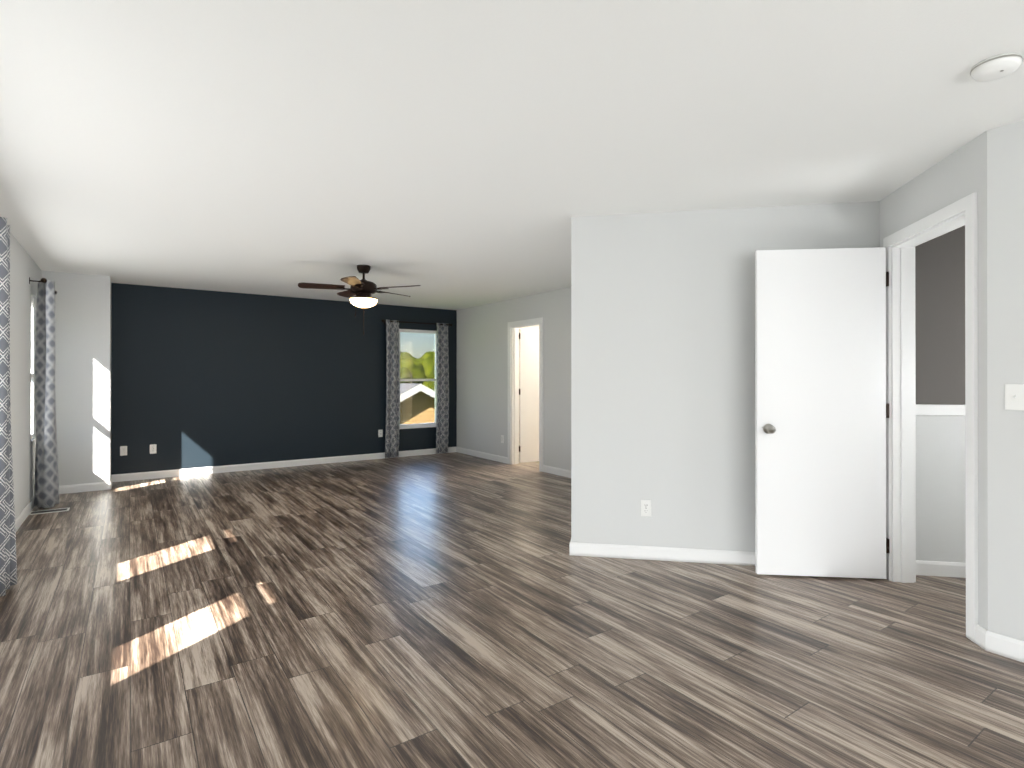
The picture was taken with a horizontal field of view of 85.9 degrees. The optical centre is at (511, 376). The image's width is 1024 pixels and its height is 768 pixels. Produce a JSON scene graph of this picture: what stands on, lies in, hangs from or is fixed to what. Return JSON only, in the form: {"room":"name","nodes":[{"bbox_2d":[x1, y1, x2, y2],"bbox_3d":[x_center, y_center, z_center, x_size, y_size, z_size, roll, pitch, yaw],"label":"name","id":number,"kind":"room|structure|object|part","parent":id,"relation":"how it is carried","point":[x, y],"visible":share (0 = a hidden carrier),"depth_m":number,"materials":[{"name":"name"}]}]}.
{"room":"empty living room","nodes":[
{"label":"empty living room","id":0,"kind":"room"},
{"bbox_2d":[10,232,41,518],"bbox_3d":[-2.360,0.062,1.924,0.120,2.440,11.040,0,0,-35],"label":"wall","id":1,"kind":"structure","parent":0,"point":[24,267],"depth_m":4.86,"materials":[{"name":"white paint"}]},
{"bbox_2d":[15,497,33,531],"bbox_3d":[-2.157,1.236,1.746,0.013,0.092,10.280,0,0,-35],"label":"baseboard","id":2,"kind":"structure","parent":1,"relation":"attached to","point":[23,515],"depth_m":4.92,"materials":[{"name":"white wood"}]},
{"bbox_2d":[0,217,56,596],"bbox_3d":[-3.334,0.161,3.621,0.219,2.210,5.786,0,0,-35],"label":"curtain","id":3,"kind":"object","parent":1,"relation":"hanging from","point":[8,568],"visible":0.88,"depth_m":3.19,"materials":[{"name":"fabric"}]},
{"bbox_2d":[31,296,33,438],"bbox_3d":[-4.842,-0.090,5.491,0.060,1.440,0.490,0,0,-35],"label":"window","id":4,"kind":"structure","parent":1,"relation":"in","point":[32,367],"depth_m":5.67,"materials":[{"name":"white plastic"}]},
{"bbox_2d":[34,280,58,508],"bbox_3d":[-4.577,0.170,5.410,0.191,2.200,0.281,0,0,-35],"label":"curtain","id":5,"kind":"object","parent":1,"relation":"hanging from","point":[46,486],"visible":0.98,"depth_m":5.33,"materials":[{"name":"fabric"}]},
{"bbox_2d":[42,271,110,485],"bbox_3d":[-5.000,0.072,6.349,0.600,2.440,0.520,0,0,-35],"label":"wall","id":6,"kind":"structure","parent":0,"point":[83,359],"depth_m":6.17,"materials":[{"name":"white paint"}]},
{"bbox_2d":[59,481,109,493],"bbox_3d":[-4.848,1.245,6.127,0.600,0.092,0.013,0,0,-35],"label":"baseboard","id":7,"kind":"structure","parent":6,"relation":"attached to","point":[77,488],"depth_m":6.16,"materials":[{"name":"white wood"}]},
{"bbox_2d":[111,283,456,474],"bbox_3d":[-2.963,0.076,8.156,4.810,2.440,0.120,0,0,-35],"label":"wall","id":8,"kind":"structure","parent":0,"point":[203,378],"depth_m":7.61,"materials":[{"name":"black paint"}]},
{"bbox_2d":[120,446,126,455],"bbox_3d":[-4.797,0.918,6.799,0.072,0.116,0.009,0,0,-35],"label":"electrical outlet","id":9,"kind":"object","parent":8,"relation":"attached to","point":[123,450],"visible":1,"depth_m":6.79,"materials":[{"name":"white plastic"}]},
{"bbox_2d":[150,444,155,453],"bbox_3d":[-4.547,0.918,6.973,0.072,0.116,0.009,0,0,-35],"label":"electrical outlet","id":10,"kind":"object","parent":8,"relation":"attached to","point":[152,448],"visible":1,"depth_m":6.97,"materials":[{"name":"white plastic"}]},
{"bbox_2d":[112,447,455,481],"bbox_3d":[-2.925,1.250,8.099,4.810,0.092,0.013,0,0,-35],"label":"baseboard","id":11,"kind":"structure","parent":8,"relation":"attached to","point":[200,470],"depth_m":7.67,"materials":[{"name":"white wood"}]},
{"bbox_2d":[378,430,382,436],"bbox_3d":[-2.076,0.897,8.693,0.072,0.116,0.009,0,0,-35],"label":"electrical outlet","id":12,"kind":"object","parent":8,"relation":"attached to","point":[380,433],"visible":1,"depth_m":8.69,"materials":[{"name":"white plastic"}]},
{"bbox_2d":[381,319,452,457],"bbox_3d":[-1.542,0.190,8.985,1.258,2.175,0.142,0,0,-35],"label":"curtain","id":13,"kind":"object","parent":8,"relation":"hanging from","point":[393,397],"visible":1,"depth_m":8.78,"materials":[{"name":"fabric"}]},
{"bbox_3d":[-1.547,-0.867,8.995,1.258,0.060,0.123,0,0,-35],"label":"rod","id":14,"kind":"part","parent":13,"relation":"part of","materials":[{"name":"brown metal"}]},
{"bbox_2d":[399,329,436,428],"bbox_3d":[-1.560,0.038,9.125,0.740,1.620,0.132,0,0,-35],"label":"window","id":15,"kind":"structure","parent":8,"relation":"in","point":[419,425],"depth_m":9.15,"materials":[{"name":"clear glass"}]},
{"bbox_2d":[0,452,1023,767],"bbox_3d":[1.055,1.337,4.297,8.440,0.100,11.040,0,0,-35],"label":"floor","id":16,"kind":"structure","parent":0,"point":[448,610],"depth_m":2.64,"materials":[{"name":"laminate"}]},
{"bbox_2d":[29,507,69,514],"bbox_3d":[-4.420,1.286,5.258,0.300,0.006,0.140,0,0,-35],"label":"floor vent","id":17,"kind":"object","parent":16,"relation":"in","point":[48,511],"visible":0.98,"depth_m":5.25,"materials":[{"name":"white metal"}]},
{"bbox_2d":[31,508,67,513],"bbox_3d":[-4.420,1.287,5.258,0.268,0.005,0.108,0,0,-35],"label":"grille","id":18,"kind":"object","parent":17,"relation":"attached to","point":[60,509],"depth_m":5.25,"materials":[{"name":"grey metal"}]},
{"bbox_2d":[0,0,1023,309],"bbox_3d":[1.055,-1.203,4.303,8.440,0.100,11.040,0,0,-35],"label":"ceiling","id":19,"kind":"structure","parent":0,"point":[450,154],"depth_m":2.52,"materials":[{"name":"white paint"}]},
{"bbox_2d":[298,265,420,334],"bbox_3d":[-1.574,-0.792,5.757,1.226,0.715,1.187,0,0,-35],"label":"ceiling fan","id":20,"kind":"object","parent":19,"relation":"hanging from","point":[363,289],"visible":1,"depth_m":5.62,"materials":[{"name":"brown metal"}]},
{"bbox_2d":[970,53,1022,81],"bbox_3d":[1.791,-1.136,2.037,0.146,0.044,0.146,0,0,-35],"label":"smoke detector","id":21,"kind":"object","parent":19,"relation":"attached to","point":[996,67],"visible":1,"depth_m":2.00,"materials":[{"name":"white plastic"}]},
{"bbox_2d":[457,287,570,470],"bbox_3d":[0.037,0.076,8.161,0.120,2.440,3.300,0,0,-35],"label":"wall","id":22,"kind":"structure","parent":0,"point":[482,378],"depth_m":8.31,"materials":[{"name":"white paint"}]},
{"bbox_2d":[456,447,570,477],"bbox_3d":[-0.017,1.250,8.120,0.013,0.092,3.300,0,0,-35],"label":"baseboard","id":23,"kind":"structure","parent":22,"relation":"attached to","point":[547,469],"depth_m":8.36,"materials":[{"name":"white wood"}]},
{"bbox_2d":[508,317,542,471],"bbox_3d":[0.237,0.245,7.873,0.152,2.100,0.840,0,0,-35],"label":"door frame","id":24,"kind":"structure","parent":22,"relation":"attached to","point":[513,391],"depth_m":8.12,"materials":[{"name":"white wood"}]},
{"bbox_2d":[519,328,538,462],"bbox_3d":[0.425,0.280,8.338,0.659,2.008,0.188,0,0,-35],"label":"door leaf","id":25,"kind":"structure","parent":22,"relation":"in","point":[529,394],"depth_m":8.27,"materials":[{"name":"white wood"}]},
{"bbox_2d":[571,201,879,551],"bbox_3d":[1.433,0.067,3.855,2.020,2.440,0.120,0,0,10],"label":"wall","id":26,"kind":"structure","parent":0,"point":[663,362],"depth_m":3.85,"materials":[{"name":"white paint"}]},
{"bbox_2d":[641,500,650,516],"bbox_3d":[0.944,0.926,3.875,0.072,0.116,0.008,0,0,10],"label":"outlet","id":27,"kind":"object","parent":26,"relation":"attached to","point":[645,507],"visible":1,"depth_m":3.87,"materials":[{"name":"white plastic"}]},
{"bbox_2d":[569,542,754,565],"bbox_3d":[1.415,1.240,3.788,2.033,0.092,0.013,0,0,10],"label":"baseboard","id":28,"kind":"structure","parent":26,"relation":"attached to","point":[668,554],"depth_m":3.85,"materials":[{"name":"white wood"}]},
{"bbox_2d":[879,131,987,629],"bbox_3d":[2.383,0.065,3.090,0.120,2.440,1.050,0,0,10],"label":"wall","id":29,"kind":"structure","parent":0,"point":[958,174],"depth_m":2.65,"materials":[{"name":"white paint"}]},
{"bbox_2d":[755,247,889,578],"bbox_3d":[1.971,0.230,3.528,0.635,2.088,0.570,0,0,-35],"label":"door leaf","id":30,"kind":"structure","parent":29,"relation":"in","point":[821,410],"depth_m":3.50,"materials":[{"name":"white wood"}]},
{"bbox_3d":[1.651,0.336,3.557,0.143,0.064,0.156,0,0,-35],"label":"knob","id":31,"kind":"part","parent":30,"relation":"part of","materials":[{"name":"grey metal"}]},
{"bbox_2d":[883,192,977,642],"bbox_3d":[2.382,0.199,3.080,0.152,2.172,0.894,0,0,10],"label":"door frame","id":32,"kind":"structure","parent":29,"relation":"attached to","point":[900,245],"depth_m":3.43,"materials":[{"name":"white wood"}]},
{"bbox_2d":[975,624,987,650],"bbox_3d":[2.231,1.238,2.614,0.013,0.092,0.073,0,0,10],"label":"baseboard","id":33,"kind":"structure","parent":29,"relation":"attached to","point":[980,635],"depth_m":2.61,"materials":[{"name":"white wood"}]},
{"bbox_2d":[915,225,964,404],"bbox_3d":[3.293,-0.454,2.725,1.832,1.405,2.468,0,0,-35],"label":"wall","id":34,"kind":"structure","parent":0,"point":[940,313],"depth_m":3.56,"materials":[{"name":"grey paint"}]},
{"bbox_2d":[916,404,964,415],"bbox_3d":[3.325,0.214,2.797,1.353,0.070,2.210,0,0,-35],"label":"trim","id":35,"kind":"structure","parent":34,"relation":"attached to","point":[941,410],"depth_m":3.54,"materials":[{"name":"white wood"}]},
{"bbox_2d":[916,415,965,562],"bbox_3d":[3.293,0.766,2.722,1.832,1.035,2.468,0,0,-35],"label":"wall","id":36,"kind":"structure","parent":0,"point":[940,490],"depth_m":3.55,"materials":[{"name":"white paint"}]},
{"bbox_2d":[916,560,965,577],"bbox_3d":[3.139,1.240,3.479,1.230,0.092,0.013,0,0,10],"label":"baseboard","id":37,"kind":"structure","parent":36,"relation":"attached to","point":[940,568],"depth_m":3.54,"materials":[{"name":"white wood"}]},
{"bbox_2d":[987,120,1023,640],"bbox_3d":[3.229,0.061,1.256,0.120,2.440,3.319,0,0,-35],"label":"wall","id":38,"kind":"structure","parent":0,"point":[1005,285],"depth_m":2.53,"materials":[{"name":"white paint"}]},
{"bbox_2d":[986,631,1023,662],"bbox_3d":[3.173,1.235,1.218,0.013,0.092,3.324,0,0,-35],"label":"baseboard","id":39,"kind":"structure","parent":38,"relation":"attached to","point":[1005,646],"depth_m":2.52,"materials":[{"name":"white wood"}]},
{"bbox_2d":[1005,384,1023,409],"bbox_3d":[2.294,0.093,2.478,0.019,0.118,0.118,0,0,-35],"label":"switch plate","id":40,"kind":"object","parent":38,"relation":"attached to","point":[1014,396],"visible":1,"depth_m":2.50,"materials":[{"name":"white plastic"}]},
{"label":"outside","id":41,"kind":"structure","parent":0,"visible":0},
{"bbox_3d":[-28.937,4.506,58.772,140.000,0.200,110.500,0,0,-35],"label":"ground","id":42,"kind":"structure","parent":41,"visible":0},
{"bbox_2d":[400,383,434,423],"bbox_3d":[-6.133,2.282,22.240,7.700,4.090,11.230,0,0,-35],"label":"house","id":43,"kind":"structure","parent":42,"relation":"on","point":[421,403],"depth_m":17.92,"materials":[{"name":"beige"}]},
{"bbox_2d":[400,351,434,390],"bbox_3d":[-7.589,1.073,35.249,16.481,6.564,8.521,0,0,-35],"label":"tree","id":44,"kind":"object","parent":42,"relation":"on","point":[426,364],"depth_m":33.05,"materials":[{"name":"green plant"}]}
]}

